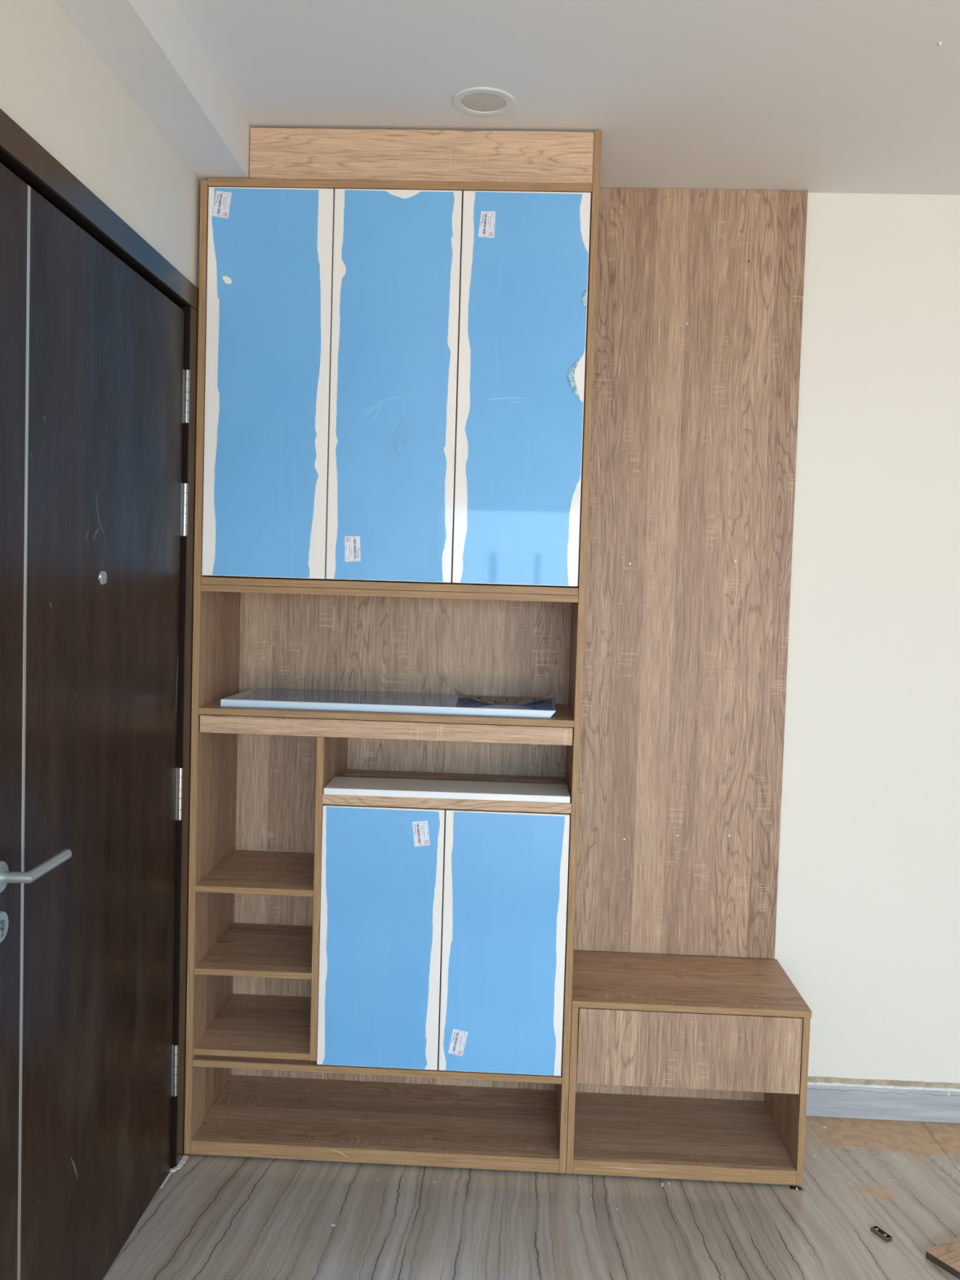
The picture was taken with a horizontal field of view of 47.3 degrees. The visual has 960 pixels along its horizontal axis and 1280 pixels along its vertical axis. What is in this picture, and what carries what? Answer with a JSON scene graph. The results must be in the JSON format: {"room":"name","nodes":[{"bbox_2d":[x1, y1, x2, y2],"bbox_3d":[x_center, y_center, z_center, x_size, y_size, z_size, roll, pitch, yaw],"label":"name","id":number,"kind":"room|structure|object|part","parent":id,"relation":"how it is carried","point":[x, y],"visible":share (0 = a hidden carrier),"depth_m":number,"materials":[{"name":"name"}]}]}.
{"room":"home entryway","nodes":[
{"label":"home entryway","id":0,"kind":"room"},
{"bbox_2d":[0,0,200,288],"bbox_3d":[-0.904,0.148,0.327,0.100,2.654,5.812,2,3,2],"label":"wall","id":1,"kind":"structure","parent":0,"point":[54,84],"depth_m":2.12,"materials":[{"name":"beige paint"}]},
{"bbox_2d":[0,108,198,1279],"bbox_3d":[-0.798,0.260,2.255,0.161,2.248,1.189,2,3,2],"label":"door","id":2,"kind":"structure","parent":1,"relation":"in","point":[99,331],"depth_m":2.18,"materials":[{"name":"black wood"}]},
{"bbox_3d":[-0.801,0.478,1.828,0.008,0.052,0.052,2,3,2],"label":"keyhole plate","id":3,"kind":"part","parent":2,"relation":"part of","materials":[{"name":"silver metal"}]},
{"bbox_3d":[-0.766,0.390,1.894,0.059,0.023,0.164,2,3,2],"label":"lever handle","id":4,"kind":"part","parent":2,"relation":"part of","materials":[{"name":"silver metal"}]},
{"bbox_3d":[-0.741,-0.833,2.201,0.010,0.058,1.189,2,3,2],"label":"head casing","id":5,"kind":"part","parent":2,"relation":"part of","materials":[{"name":"black wood"}]},
{"bbox_3d":[-0.751,0.263,2.809,0.010,2.190,0.079,2,3,2],"label":"casing","id":6,"kind":"part","parent":2,"relation":"part of","materials":[{"name":"black wood"}]},
{"bbox_2d":[54,0,250,181],"bbox_3d":[-0.751,-1.109,0.261,0.132,0.129,5.812,2,3,2],"label":"beam","id":7,"kind":"structure","parent":1,"relation":"attached to","point":[151,47],"depth_m":2.27,"materials":[{"name":"paint"}]},
{"bbox_2d":[102,1115,959,1279],"bbox_3d":[0.898,1.571,0.318,3.831,0.080,6.012,2,3,2],"label":"floor","id":8,"kind":"structure","parent":0,"point":[215,1217],"depth_m":2.64,"materials":[{"name":"grey wood"}]},
{"bbox_2d":[184,127,601,1173],"bbox_3d":[-0.230,0.040,2.991,1.000,2.650,0.413,2,3,2],"label":"tall cabinet","id":9,"kind":"object","parent":8,"relation":"on","point":[396,333],"visible":0.99,"depth_m":2.80,"materials":[{"name":"brown wood"}]},
{"bbox_3d":[-0.722,0.087,3.013,0.018,2.508,0.393,2,3,2],"label":"panel","id":10,"kind":"part","parent":9,"relation":"part of","materials":[{"name":"brown wood"}]},
{"bbox_2d":[192,993,311,1060],"bbox_3d":[-0.588,1.071,3.052,0.308,0.016,0.389,2,3,2],"label":"shelf","id":11,"kind":"object","parent":9,"relation":"attached to","point":[244,1026],"depth_m":2.99,"materials":[{"name":"brown wood"}]},
{"bbox_2d":[194,922,312,979],"bbox_3d":[-0.582,0.857,3.042,0.308,0.016,0.389,2,3,2],"label":"shelf","id":12,"kind":"object","parent":9,"relation":"attached to","point":[251,949],"depth_m":2.99,"materials":[{"name":"brown wood"}]},
{"bbox_2d":[195,849,314,896],"bbox_3d":[-0.576,0.640,3.031,0.308,0.016,0.389,2,3,2],"label":"shelf","id":13,"kind":"object","parent":9,"relation":"attached to","point":[258,872],"depth_m":2.97,"materials":[{"name":"brown wood"}]},
{"bbox_3d":[-0.538,-0.647,2.782,0.316,0.975,0.018,2,3,2],"label":"door","id":14,"kind":"part","parent":9,"relation":"part of","materials":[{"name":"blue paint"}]},
{"bbox_3d":[-0.268,1.327,3.060,0.963,0.018,0.371,2,3,2],"label":"panel","id":15,"kind":"part","parent":9,"relation":"part of","materials":[{"name":"brown wood"}]},
{"bbox_3d":[-0.257,0.769,2.837,0.314,0.680,0.018,2,3,2],"label":"door","id":16,"kind":"part","parent":9,"relation":"part of","materials":[{"name":"white paint"}]},
{"bbox_2d":[198,693,573,727],"bbox_3d":[-0.234,0.189,2.995,0.963,0.017,0.389,2,3,2],"label":"shelf","id":17,"kind":"object","parent":9,"relation":"attached to","point":[210,709],"depth_m":2.81,"materials":[{"name":"brown wood"}]},
{"bbox_3d":[-0.242,0.230,2.810,0.956,0.045,0.018,2,3,2],"label":"drawer","id":18,"kind":"part","parent":9,"relation":"part of","materials":[{"name":"brown wood"}]},
{"bbox_2d":[220,688,555,717],"bbox_3d":[-0.233,0.170,3.005,0.874,0.019,0.325,2,3,3],"label":"board","id":19,"kind":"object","parent":9,"relation":"on","point":[416,703],"depth_m":2.88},
{"bbox_2d":[454,688,554,704],"bbox_3d":[0.069,0.146,3.028,0.265,0.042,0.229,2,3,2],"label":"sheet","id":20,"kind":"object","parent":19,"relation":"on","point":[490,700],"visible":1,"depth_m":3.02,"materials":[{"name":"paper"}]},
{"bbox_3d":[-0.218,-0.637,2.769,0.319,0.975,0.018,2,3,2],"label":"door","id":21,"kind":"part","parent":9,"relation":"part of","materials":[{"name":"white paint"}]},
{"bbox_3d":[-0.195,-1.145,2.932,0.963,0.020,0.393,2,3,2],"label":"panel","id":22,"kind":"part","parent":9,"relation":"part of","materials":[{"name":"brown wood"}]},
{"bbox_3d":[-0.223,0.091,3.193,0.963,2.475,0.015,2,3,2],"label":"panel","id":23,"kind":"part","parent":9,"relation":"part of","materials":[{"name":"brown wood"}]},
{"bbox_2d":[323,776,569,803],"bbox_3d":[-0.083,0.393,2.889,0.631,0.017,0.172,2,3,2],"label":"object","id":24,"kind":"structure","parent":9,"relation":"on","point":[338,785],"depth_m":2.84,"materials":[{"name":"white"}]},
{"bbox_3d":[0.061,0.779,2.824,0.316,0.680,0.018,2,3,2],"label":"door","id":25,"kind":"part","parent":9,"relation":"part of","materials":[{"name":"white paint"}]},
{"bbox_3d":[0.103,-0.627,2.755,0.317,0.975,0.018,2,3,2],"label":"door","id":26,"kind":"part","parent":9,"relation":"part of","materials":[{"name":"white paint"}]},
{"bbox_3d":[0.261,0.051,2.969,0.018,2.642,0.393,2,3,2],"label":"panel","id":27,"kind":"part","parent":9,"relation":"part of","materials":[{"name":"brown wood"}]},
{"bbox_2d":[565,950,812,1185],"bbox_3d":[0.542,1.157,3.009,0.609,0.463,0.393,2,3,2],"label":"bench","id":28,"kind":"object","parent":8,"relation":"on","point":[682,1067],"visible":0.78,"depth_m":2.84,"materials":[{"name":"brown wood"}]},
{"bbox_3d":[0.246,1.152,3.022,0.017,0.438,0.393,2,3,2],"label":"panel","id":29,"kind":"part","parent":28,"relation":"part of","materials":[{"name":"brown wood"}]},
{"bbox_3d":[0.549,1.143,3.202,0.571,0.419,0.006,2,3,2],"label":"panel","id":30,"kind":"part","parent":28,"relation":"part of","materials":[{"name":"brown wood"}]},
{"bbox_3d":[0.535,1.352,3.025,0.571,0.018,0.367,2,3,2],"label":"panel","id":31,"kind":"part","parent":28,"relation":"part of","materials":[{"name":"brown wood"}]},
{"bbox_3d":[0.536,1.053,2.817,0.567,0.197,0.018,2,3,2],"label":"drawer","id":32,"kind":"part","parent":28,"relation":"part of","materials":[{"name":"brown wood"}]},
{"bbox_3d":[0.834,1.171,2.998,0.017,0.438,0.393,2,3,2],"label":"panel","id":33,"kind":"part","parent":28,"relation":"part of","materials":[{"name":"brown wood"}]},
{"bbox_2d":[790,1186,804,1191],"bbox_3d":[0.813,1.404,2.810,0.036,0.005,0.014,2,3,10],"label":"metal plate","id":34,"kind":"object","parent":8,"relation":"on","point":[793,1188],"visible":1,"depth_m":2.81,"materials":[{"name":"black metal"}]},
{"bbox_2d":[870,1225,892,1242],"bbox_3d":[0.957,1.416,2.615,0.017,0.010,0.052,0,3,-26],"label":"metal bracket","id":35,"kind":"object","parent":8,"relation":"on","point":[875,1229],"visible":1,"depth_m":2.61,"materials":[{"name":"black metal"}]},
{"bbox_2d":[925,1235,959,1279],"bbox_3d":[1.281,1.426,2.518,0.420,0.018,0.280,0,3,-31],"label":"board offcut","id":36,"kind":"object","parent":8,"relation":"on","point":[946,1255],"visible":1,"depth_m":2.52,"materials":[{"name":"brown wood"}]},
{"bbox_2d":[174,0,959,195],"bbox_3d":[0.980,-1.168,0.185,3.831,0.100,6.012,2,3,2],"label":"ceiling","id":37,"kind":"structure","parent":0,"point":[834,96],"depth_m":2.43,"materials":[{"name":"paint"}]},
{"bbox_2d":[452,87,515,115],"bbox_3d":[0.009,-1.261,2.573,0.147,0.005,0.147,2,3,2],"label":"recessed light","id":38,"kind":"object","parent":37,"relation":"in","point":[477,101],"visible":1,"depth_m":2.56,"materials":[{"name":"white plastic"}]},
{"bbox_2d":[462,93,505,111],"bbox_3d":[0.009,-1.262,2.573,0.101,0.004,0.101,0,3,-29],"label":"diffuser","id":39,"kind":"object","parent":38,"relation":"attached to","point":[471,102],"depth_m":2.57,"materials":[{"name":"beige plastic"}]},
{"bbox_2d":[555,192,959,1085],"bbox_3d":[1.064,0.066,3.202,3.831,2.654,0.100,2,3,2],"label":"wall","id":40,"kind":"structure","parent":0,"point":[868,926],"depth_m":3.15,"materials":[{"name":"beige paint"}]},
{"bbox_2d":[573,187,808,958],"bbox_3d":[0.587,-0.178,3.150,0.603,2.190,0.019,2,3,2],"label":"wall panel","id":41,"kind":"object","parent":40,"relation":"attached to","point":[700,292],"visible":0.98,"depth_m":3.14,"materials":[{"name":"brown wood"}]},
{"bbox_2d":[805,1075,959,1123],"bbox_3d":[1.844,1.363,3.172,1.987,0.114,0.016,2,3,2],"label":"baseboard","id":42,"kind":"structure","parent":40,"relation":"attached to","point":[827,1096],"depth_m":3.19,"materials":[{"name":"grey tile"}]}
]}

